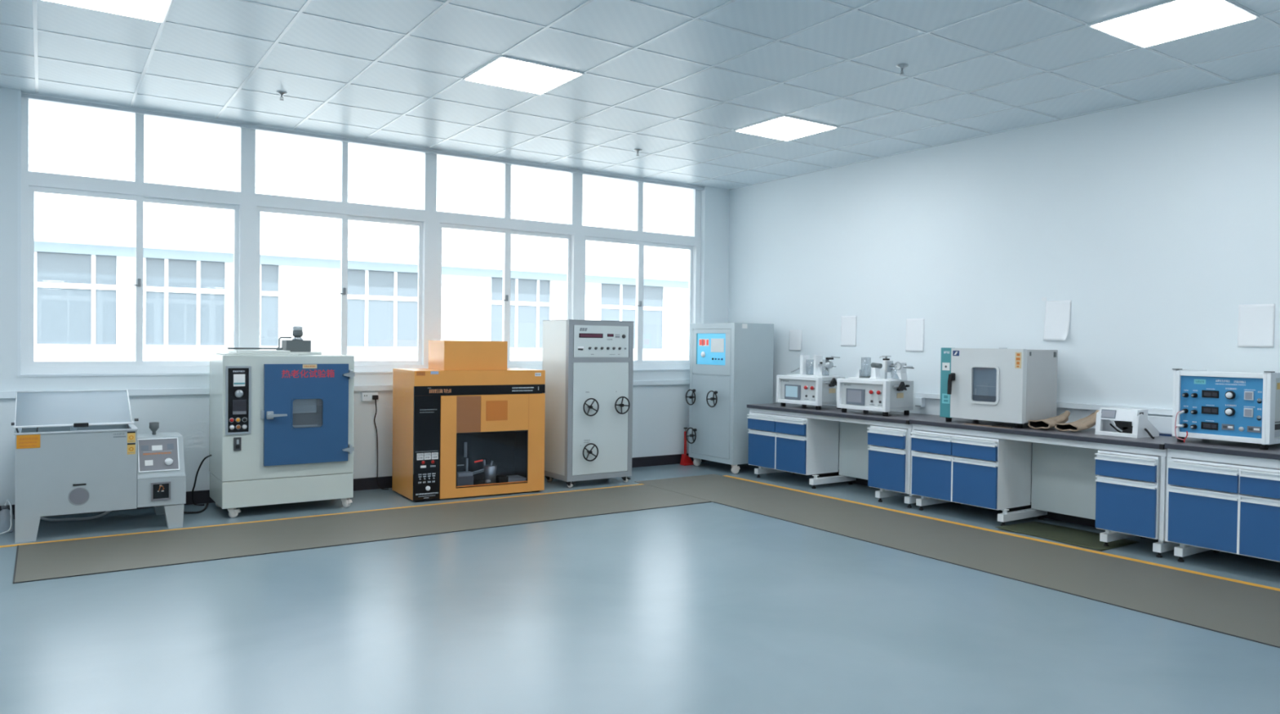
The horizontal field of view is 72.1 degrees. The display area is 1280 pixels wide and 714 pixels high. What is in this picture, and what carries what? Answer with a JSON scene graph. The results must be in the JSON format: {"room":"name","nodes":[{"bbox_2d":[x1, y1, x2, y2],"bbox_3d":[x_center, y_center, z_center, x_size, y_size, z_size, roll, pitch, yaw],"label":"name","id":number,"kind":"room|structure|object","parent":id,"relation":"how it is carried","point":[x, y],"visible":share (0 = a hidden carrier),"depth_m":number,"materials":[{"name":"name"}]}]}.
{"room":"laboratory","nodes":[
{"label":"laboratory","id":0,"kind":"room"},
{"bbox_2d":[0,87,729,506],"bbox_3d":[-3.268,-0.380,7.427,10.600,3.128,0.240,0,1,-34],"label":"wall","id":1,"kind":"structure","parent":0,"point":[660,413],"depth_m":7.11,"materials":[{"name":"white paint"}]},
{"bbox_2d":[21,92,248,374],"bbox_3d":[-3.938,-0.909,6.946,1.550,2.071,0.102,0,1,-34],"label":"window","id":2,"kind":"structure","parent":1,"relation":"in","point":[139,191],"depth_m":6.90,"materials":[{"name":"white metal"}]},
{"bbox_2d":[247,124,431,371],"bbox_3d":[-2.641,-0.907,7.826,1.585,2.071,0.102,0,1,-34],"label":"window","id":3,"kind":"structure","parent":1,"relation":"in","point":[258,203],"depth_m":7.82,"materials":[{"name":"white metal"}]},
{"bbox_2d":[0,379,689,399],"bbox_3d":[-3.200,0.276,7.323,10.198,0.052,0.036,0,1,-34],"label":"trim","id":4,"kind":"structure","parent":1,"relation":"attached to","point":[193,391],"depth_m":7.06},
{"bbox_2d":[17,91,689,377],"bbox_3d":[-1.919,-0.891,8.213,6.355,2.078,0.072,0,1,-34],"label":"trim","id":5,"kind":"structure","parent":1,"relation":"attached to","point":[19,348],"depth_m":6.42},
{"bbox_2d":[0,453,709,520],"bbox_3d":[-3.216,1.134,7.347,10.200,0.105,0.012,0,1,-34],"label":"baseboard","id":6,"kind":"structure","parent":1,"relation":"attached to","point":[369,483],"depth_m":7.89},
{"bbox_2d":[21,93,704,191],"bbox_3d":[-1.902,-1.908,8.207,6.335,0.027,0.030,0,1,-34],"label":"trim","id":7,"kind":"structure","parent":1,"relation":"attached to","point":[23,95],"depth_m":7.63,"materials":[{"name":"metal"}]},
{"bbox_2d":[361,392,377,401],"bbox_3d":[-2.414,0.355,7.860,0.143,0.079,0.030,0,1,-34],"label":"wall socket","id":8,"kind":"object","parent":1,"relation":"attached to","point":[366,397],"visible":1,"depth_m":7.84,"materials":[{"name":"white plastic"}]},
{"bbox_2d":[372,395,388,489],"bbox_3d":[-2.326,0.765,7.884,0.150,0.849,0.057,0,1,-16],"label":"power cable","id":9,"kind":"object","parent":1,"relation":"attached to","point":[375,397],"visible":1,"depth_m":7.88,"materials":[{"name":"rubber"}]},
{"bbox_2d":[430,149,577,369],"bbox_3d":[-1.331,-0.905,8.714,1.580,2.071,0.102,0,1,-34],"label":"window","id":10,"kind":"structure","parent":1,"relation":"in","point":[508,226],"depth_m":8.70,"materials":[{"name":"white metal"}]},
{"bbox_2d":[576,169,701,368],"bbox_3d":[-0.007,-0.904,9.612,1.620,2.071,0.102,0,1,-34],"label":"window","id":11,"kind":"structure","parent":1,"relation":"in","point":[638,237],"depth_m":9.61,"materials":[{"name":"white metal"}]},
{"bbox_2d":[0,461,1279,713],"bbox_3d":[0.135,1.369,2.406,10.600,0.120,12.440,0,1,-34],"label":"floor","id":12,"kind":"structure","parent":0,"point":[710,607],"depth_m":4.16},
{"bbox_2d":[0,500,13,534],"bbox_3d":[-4.332,1.084,5.963,0.137,0.219,0.142,0,1,-34],"label":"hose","id":13,"kind":"object","parent":12,"relation":"on","point":[3,507],"visible":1,"depth_m":5.99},
{"bbox_2d":[40,511,111,521],"bbox_3d":[-4.119,1.112,6.478,0.573,0.154,0.174,0,1,-26],"label":"hose","id":14,"kind":"object","parent":12,"relation":"on","point":[106,512],"visible":0.61,"depth_m":6.40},
{"bbox_2d":[11,389,186,542],"bbox_3d":[-3.830,0.717,6.238,1.012,0.961,0.736,0,1,-34],"label":"chamber","id":15,"kind":"object","parent":12,"relation":"on","point":[77,451],"visible":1,"depth_m":5.97,"materials":[{"name":"white metal"}]},
{"bbox_2d":[183,502,208,513],"bbox_3d":[-3.419,1.175,6.820,0.155,0.040,0.278,1,1,25],"label":"power cable","id":16,"kind":"object","parent":12,"relation":"on","point":[207,504],"visible":0.81,"depth_m":6.74,"materials":[{"name":"rubber"}]},
{"bbox_2d":[191,454,212,506],"bbox_3d":[-3.465,0.975,6.945,0.108,0.441,0.320,0,1,-34],"label":"power cable","id":17,"kind":"object","parent":12,"relation":"on","point":[205,458],"visible":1,"depth_m":6.88,"materials":[{"name":"rubber"}]},
{"bbox_2d":[208,326,355,517],"bbox_3d":[-2.828,0.475,6.972,0.964,1.444,0.702,0,1,-34],"label":"oven","id":18,"kind":"object","parent":12,"relation":"on","point":[281,420],"visible":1,"depth_m":6.72,"materials":[{"name":"silver metal"}]},
{"bbox_2d":[233,437,241,451],"bbox_3d":[-2.987,0.647,6.530,0.052,0.100,0.022,0,1,-34],"label":"switch","id":19,"kind":"object","parent":18,"relation":"attached to","point":[237,441],"depth_m":6.53,"materials":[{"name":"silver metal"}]},
{"bbox_2d":[0,484,644,547],"bbox_3d":[-3.338,1.204,6.070,8.165,0.002,0.048,0,1,-34],"label":"tape","id":20,"kind":"object","parent":12,"relation":"on","point":[11,545],"visible":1,"depth_m":6.55,"materials":[{"name":"yellow plastic"}]},
{"bbox_2d":[13,484,711,583],"bbox_3d":[-1.673,1.216,6.547,4.856,0.004,1.028,0,1,-34],"label":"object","id":21,"kind":"object","parent":12,"relation":"on","point":[84,557],"visible":1,"depth_m":6.11,"materials":[{"name":"grey"}]},
{"bbox_2d":[391,340,545,502],"bbox_3d":[-1.514,0.528,7.815,1.185,1.343,0.643,0,1,-32],"label":"chamber","id":22,"kind":"object","parent":12,"relation":"on","point":[467,424],"visible":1,"depth_m":7.58,"materials":[{"name":"metal"}]},
{"bbox_2d":[420,460,426,465],"bbox_3d":[-1.796,0.875,7.292,0.044,0.044,0.010,0,1,-32],"label":"lamp","id":23,"kind":"object","parent":22,"relation":"on","point":[422,462],"depth_m":7.29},
{"bbox_2d":[428,340,507,370],"bbox_3d":[-1.518,-0.016,7.753,0.574,0.253,0.420,0,1,-32],"label":"exhaust hood","id":24,"kind":"object","parent":22,"relation":"attached to","point":[443,355],"depth_m":7.58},
{"bbox_2d":[542,320,633,488],"bbox_3d":[-0.489,0.428,8.430,0.711,1.549,0.573,0,1,-34],"label":"cabinet","id":25,"kind":"object","parent":12,"relation":"on","point":[588,365],"visible":1,"depth_m":8.23,"materials":[{"name":"grey metal"}]},
{"bbox_2d":[577,346,583,350],"bbox_3d":[-0.547,-0.080,8.104,0.066,0.037,0.005,0,1,-34],"label":"rocker switch","id":26,"kind":"object","parent":25,"relation":"attached to","point":[579,348],"depth_m":8.10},
{"bbox_2d":[680,427,693,466],"bbox_3d":[0.551,0.987,9.755,0.210,0.414,0.090,0,1,-34],"label":"stand","id":27,"kind":"object","parent":12,"relation":"on","point":[685,460],"visible":0.84,"depth_m":9.71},
{"bbox_2d":[685,323,773,474],"bbox_3d":[0.942,0.422,9.479,0.635,1.562,0.752,0,1,-34],"label":"cabinet","id":28,"kind":"object","parent":12,"relation":"on","point":[731,364],"visible":0.92,"depth_m":9.24,"materials":[{"name":"grey metal"}]},
{"bbox_2d":[748,408,920,507],"bbox_3d":[1.919,0.885,8.265,0.610,0.701,2.010,0,1,-34],"label":"lab bench","id":29,"kind":"object","parent":12,"relation":"on","point":[853,434],"visible":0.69,"depth_m":8.27,"materials":[{"name":"white metal"}]},
{"bbox_2d":[746,412,839,475],"bbox_3d":[1.494,0.833,8.667,0.472,0.530,0.803,0,1,-34],"label":"base cabinet","id":30,"kind":"object","parent":29,"relation":"attached to","point":[802,446],"visible":0.97,"depth_m":8.41,"materials":[{"name":"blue metal"}]},
{"bbox_2d":[746,403,943,424],"bbox_3d":[1.920,0.517,8.255,0.673,0.034,2.014,0,1,-34],"label":"countertop","id":31,"kind":"structure","parent":29,"relation":"on","point":[896,417],"depth_m":8.01,"materials":[{"name":"black laminate"}]},
{"bbox_2d":[776,355,845,409],"bbox_3d":[1.672,0.236,8.550,0.380,0.512,0.623,0,1,-34],"label":"abrasion tester","id":32,"kind":"object","parent":31,"relation":"on","point":[818,389],"visible":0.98,"depth_m":8.43,"materials":[{"name":"white metal"}]},
{"bbox_2d":[836,355,914,416],"bbox_3d":[2.146,0.249,7.851,0.380,0.522,0.712,0,1,-34],"label":"abrasion tester","id":33,"kind":"object","parent":31,"relation":"on","point":[873,393],"visible":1,"depth_m":7.76,"materials":[{"name":"white metal"}]},
{"bbox_2d":[890,368,899,378],"bbox_3d":[2.262,0.149,7.752,0.100,0.086,0.100,0,1,-34],"label":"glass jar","id":34,"kind":"object","parent":33,"relation":"on","point":[892,371],"depth_m":7.72,"materials":[{"name":"clear glass"}]},
{"bbox_2d":[866,425,908,493],"bbox_3d":[2.254,0.861,7.548,0.470,0.530,0.388,0,1,-34],"label":"base cabinet","id":35,"kind":"object","parent":29,"relation":"attached to","point":[888,446],"visible":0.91,"depth_m":7.41,"materials":[{"name":"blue metal"}]},
{"bbox_2d":[634,474,1279,648],"bbox_3d":[2.147,1.272,6.022,1.100,0.004,6.570,0,1,-34],"label":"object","id":36,"kind":"object","parent":12,"relation":"on","point":[1238,610],"visible":1,"depth_m":5.55,"materials":[{"name":"grey"}]},
{"bbox_2d":[724,475,1279,591],"bbox_3d":[3.259,1.297,5.436,0.057,0.002,8.550,0,1,-34],"label":"tape","id":37,"kind":"object","parent":12,"relation":"on","point":[830,497],"visible":1,"depth_m":6.12,"materials":[{"name":"yellow plastic"}]},
{"bbox_2d":[911,424,1179,557],"bbox_3d":[3.043,0.922,6.607,0.610,0.708,1.982,0,1,-34],"label":"lab bench","id":38,"kind":"object","parent":12,"relation":"on","point":[1064,478],"visible":0.7,"depth_m":6.56,"materials":[{"name":"white metal"}]},
{"bbox_2d":[910,430,1031,510],"bbox_3d":[2.620,0.874,7.007,0.472,0.530,0.776,0,1,-34],"label":"base cabinet","id":39,"kind":"object","parent":38,"relation":"attached to","point":[982,472],"visible":0.97,"depth_m":6.78,"materials":[{"name":"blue metal"}]},
{"bbox_2d":[909,417,1200,449],"bbox_3d":[3.045,0.551,6.596,0.673,0.034,1.986,0,1,-34],"label":"countertop","id":40,"kind":"structure","parent":38,"relation":"on","point":[1088,435],"depth_m":6.33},
{"bbox_2d":[964,423,1013,428],"bbox_3d":[2.650,0.521,6.701,0.033,0.012,0.400,0,1,-34],"label":"cardboard sheet","id":41,"kind":"object","parent":40,"relation":"on","point":[996,426],"visible":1,"depth_m":6.63,"materials":[{"name":"brown cardboard"}]},
{"bbox_2d":[939,347,1057,428],"bbox_3d":[2.788,0.226,6.908,0.507,0.600,0.738,0,1,-34],"label":"oven","id":42,"kind":"object","parent":40,"relation":"on","point":[1018,387],"visible":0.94,"depth_m":6.70,"materials":[{"name":"white metal"}]},
{"bbox_2d":[1027,410,1070,429],"bbox_3d":[3.070,0.463,6.538,0.389,0.137,0.191,0,1,-36],"label":"glove","id":43,"kind":"object","parent":40,"relation":"on","point":[1049,423],"visible":0.95,"depth_m":6.48,"materials":[{"name":"beige fabric"}]},
{"bbox_2d":[1054,409,1099,431],"bbox_3d":[3.204,0.459,6.374,0.369,0.156,0.207,0,1,-30],"label":"glove","id":44,"kind":"object","parent":40,"relation":"on","point":[1086,423],"visible":0.92,"depth_m":6.32,"materials":[{"name":"beige fabric"}]},
{"bbox_2d":[1094,407,1159,439],"bbox_3d":[3.408,0.453,6.088,0.300,0.189,0.360,0,1,-34],"label":"meter","id":45,"kind":"object","parent":40,"relation":"on","point":[1142,428],"visible":1,"depth_m":6.04,"materials":[{"name":"metal"}]},
{"bbox_2d":[1147,415,1173,436],"bbox_3d":[3.650,0.483,6.195,0.070,0.130,0.200,0,1,-34],"label":"tray","id":46,"kind":"object","parent":40,"relation":"on","point":[1162,424],"visible":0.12,"depth_m":6.17,"materials":[{"name":"white plastic"}]},
{"bbox_2d":[1094,449,1160,539],"bbox_3d":[3.367,0.902,5.908,0.470,0.530,0.390,0,1,-34],"label":"base cabinet","id":47,"kind":"object","parent":38,"relation":"attached to","point":[1127,493],"visible":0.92,"depth_m":5.77,"materials":[{"name":"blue metal"}]},
{"bbox_2d":[995,521,1138,551],"bbox_3d":[3.056,1.271,6.312,0.540,0.015,0.800,0,1,-34],"label":"floor mat","id":48,"kind":"object","parent":12,"relation":"on","point":[1084,539],"visible":0.93,"depth_m":6.31,"materials":[{"name":"grey"}]},
{"bbox_2d":[1164,448,1279,562],"bbox_3d":[4.164,0.959,4.956,0.610,0.716,1.994,0,1,-34],"label":"lab bench","id":49,"kind":"object","parent":12,"relation":"on","point":[1183,550],"visible":0.57,"depth_m":5.48,"materials":[{"name":"white metal"}]},
{"bbox_2d":[1164,439,1279,460],"bbox_3d":[4.165,0.584,4.947,0.670,0.034,1.994,0,1,-34],"label":"countertop","id":50,"kind":"structure","parent":49,"relation":"on","point":[1206,446],"depth_m":5.41,"materials":[{"name":"grey laminate"}]},
{"bbox_2d":[1172,368,1279,449],"bbox_3d":[3.750,0.316,5.564,0.473,0.471,0.556,0,1,-34],"label":"instrument","id":51,"kind":"object","parent":50,"relation":"on","point":[1229,406],"visible":1,"depth_m":5.44,"materials":[{"name":"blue metal"}]},
{"bbox_2d":[1256,408,1261,420],"bbox_3d":[3.719,0.346,5.290,0.023,0.074,0.024,0,1,-34],"label":"toggle switch","id":52,"kind":"object","parent":51,"relation":"attached to","point":[1258,410],"depth_m":5.30,"materials":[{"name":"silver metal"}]},
{"bbox_2d":[1257,391,1262,403],"bbox_3d":[3.720,0.243,5.289,0.023,0.074,0.024,0,1,-34],"label":"toggle switch","id":53,"kind":"object","parent":51,"relation":"attached to","point":[1259,393],"depth_m":5.29,"materials":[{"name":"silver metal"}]},
{"bbox_2d":[1167,457,1279,562],"bbox_3d":[3.741,0.915,5.354,0.472,0.530,0.798,0,1,-34],"label":"base cabinet","id":54,"kind":"object","parent":49,"relation":"attached to","point":[1222,507],"visible":0.99,"depth_m":5.30,"materials":[{"name":"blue metal"}]},
{"bbox_2d":[0,0,1279,189],"bbox_3d":[0.175,-1.879,2.353,10.600,0.120,12.440,0,1,-34],"label":"ceiling","id":55,"kind":"structure","parent":0,"point":[853,34],"depth_m":5.70,"materials":[{"name":"tile"}]},
{"bbox_2d":[43,0,172,22],"bbox_3d":[-2.773,-1.885,4.552,0.600,0.016,0.600,0,1,-34],"label":"recessed light","id":56,"kind":"object","parent":55,"relation":"in","point":[156,11],"visible":1,"depth_m":4.72,"materials":[{"name":"white plastic"}]},
{"bbox_2d":[275,91,287,100],"bbox_3d":[-2.599,-1.891,6.381,0.076,0.056,0.076,0,1,-34],"label":"sprinkler","id":57,"kind":"object","parent":55,"relation":"attached to","point":[281,93],"visible":1,"depth_m":6.37,"materials":[{"name":"silver metal"}]},
{"bbox_2d":[462,55,584,94],"bbox_3d":[-0.786,-1.882,5.899,0.600,0.016,0.600,0,1,-34],"label":"recessed light","id":58,"kind":"object","parent":55,"relation":"in","point":[504,72],"visible":1,"depth_m":5.86,"materials":[{"name":"white plastic"}]},
{"bbox_2d":[633,149,641,155],"bbox_3d":[-0.021,-1.887,8.130,0.076,0.056,0.076,0,1,-34],"label":"sprinkler","id":59,"kind":"object","parent":55,"relation":"attached to","point":[636,150],"visible":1,"depth_m":8.12,"materials":[{"name":"silver metal"}]},
{"bbox_2d":[0,0,1279,190],"bbox_3d":[0.185,-1.816,2.337,10.200,0.008,12.000,0,1,-34],"label":"grid","id":60,"kind":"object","parent":55,"relation":"attached to","point":[307,3],"depth_m":5.80,"materials":[{"name":"white metal"}]},
{"bbox_2d":[733,115,838,141],"bbox_3d":[1.200,-1.880,7.247,0.600,0.016,0.600,0,1,-34],"label":"recessed light","id":61,"kind":"object","parent":55,"relation":"in","point":[786,128],"visible":1,"depth_m":7.21,"materials":[{"name":"white plastic"}]},
{"bbox_2d":[896,63,908,75],"bbox_3d":[1.665,-1.825,5.589,0.076,0.056,0.076,0,1,-34],"label":"sprinkler","id":62,"kind":"object","parent":55,"relation":"attached to","point":[901,66],"visible":1,"depth_m":5.58,"materials":[{"name":"silver metal"}]},
{"bbox_2d":[1088,0,1259,48],"bbox_3d":[2.883,-1.818,4.764,0.600,0.016,0.600,0,1,-34],"label":"recessed light","id":63,"kind":"object","parent":55,"relation":"in","point":[1173,20],"visible":1,"depth_m":4.74,"materials":[{"name":"white plastic"}]},
{"bbox_2d":[728,74,1279,495],"bbox_3d":[4.526,-0.247,5.199,0.200,3.128,12.200,0,1,-34],"label":"wall","id":64,"kind":"structure","parent":0,"point":[1157,220],"depth_m":6.90,"materials":[{"name":"white paint"}]},
{"bbox_2d":[788,329,801,351],"bbox_3d":[1.635,-0.176,9.268,0.012,0.218,0.185,0,1,-34],"label":"paper","id":65,"kind":"object","parent":64,"relation":"attached to","point":[795,335],"visible":1,"depth_m":9.27,"materials":[{"name":"white paper"}]},
{"bbox_2d":[840,315,856,346],"bbox_3d":[2.052,-0.256,8.660,0.004,0.300,0.200,0,1,-34],"label":"paper","id":66,"kind":"object","parent":64,"relation":"attached to","point":[848,323],"visible":1,"depth_m":8.66,"materials":[{"name":"white paper"}]},
{"bbox_2d":[905,318,924,351],"bbox_3d":[2.498,-0.199,8.001,0.006,0.300,0.200,0,1,-34],"label":"paper","id":67,"kind":"object","parent":64,"relation":"attached to","point":[914,327],"visible":1,"depth_m":8.00,"materials":[{"name":"white paper"}]},
{"bbox_2d":[915,397,924,407],"bbox_3d":[2.522,0.409,7.922,0.056,0.083,0.072,0,1,-34],"label":"box","id":68,"kind":"object","parent":64,"relation":"attached to","point":[919,402],"visible":1,"depth_m":7.90,"materials":[{"name":"white plastic"}]},
{"bbox_2d":[811,469,1095,527],"bbox_3d":[4.367,1.262,5.242,0.012,0.105,11.988,0,1,-34],"label":"baseboard","id":69,"kind":"structure","parent":64,"relation":"attached to","point":[1059,517],"depth_m":6.89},
{"bbox_2d":[915,392,1172,415],"bbox_3d":[4.274,0.408,5.353,0.042,0.043,6.310,0,1,-34],"label":"trim","id":70,"kind":"structure","parent":64,"relation":"attached to","point":[1060,405],"depth_m":6.63,"materials":[{"name":"white plastic"}]},
{"bbox_2d":[1041,297,1071,340],"bbox_3d":[3.236,-0.300,6.872,0.054,0.342,0.242,0,1,-34],"label":"paper","id":71,"kind":"object","parent":64,"relation":"attached to","point":[1057,314],"visible":1,"depth_m":6.88,"materials":[{"name":"white paper"}]},
{"bbox_2d":[1237,303,1275,347],"bbox_3d":[4.026,-0.204,5.748,0.006,0.280,0.208,0,1,-34],"label":"paper","id":72,"kind":"object","parent":64,"relation":"attached to","point":[1255,322],"visible":1,"depth_m":5.75,"materials":[{"name":"white paper"}]},
{"bbox_2d":[1221,423,1234,431],"bbox_3d":[3.632,0.433,5.434,0.007,0.036,0.068,0,1,-34],"label":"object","id":73,"kind":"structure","parent":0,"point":[1224,427],"depth_m":5.43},
{"bbox_2d":[1243,406,1254,417],"bbox_3d":[3.696,0.332,5.338,0.009,0.065,0.059,0,1,-34],"label":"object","id":74,"kind":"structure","parent":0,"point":[1248,412],"depth_m":5.33,"materials":[{"name":"white plastic"}]},
{"bbox_2d":[1244,389,1255,400],"bbox_3d":[3.697,0.229,5.336,0.009,0.065,0.059,0,1,-34],"label":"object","id":75,"kind":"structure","parent":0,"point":[1248,395],"depth_m":5.33,"materials":[{"name":"white plastic"}]},
{"bbox_2d":[1247,426,1261,432],"bbox_3d":[3.711,0.437,5.316,0.007,0.036,0.072,0,1,-34],"label":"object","id":76,"kind":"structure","parent":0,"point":[1250,428],"depth_m":5.31,"materials":[{"name":"white plastic"}]},
{"label":"outside","id":77,"kind":"structure","parent":0,"visible":0},
{"bbox_3d":[-15.922,0.785,35.167,80.000,0.180,59.700,0,1,-34],"label":"ground","id":78,"kind":"structure","parent":77,"visible":0},
{"bbox_2d":[28,163,690,361],"bbox_3d":[-7.068,-1.283,22.116,52.800,4.600,5.950,0,1,-34],"label":"building","id":79,"kind":"structure","parent":78,"relation":"on","point":[85,246],"depth_m":18.92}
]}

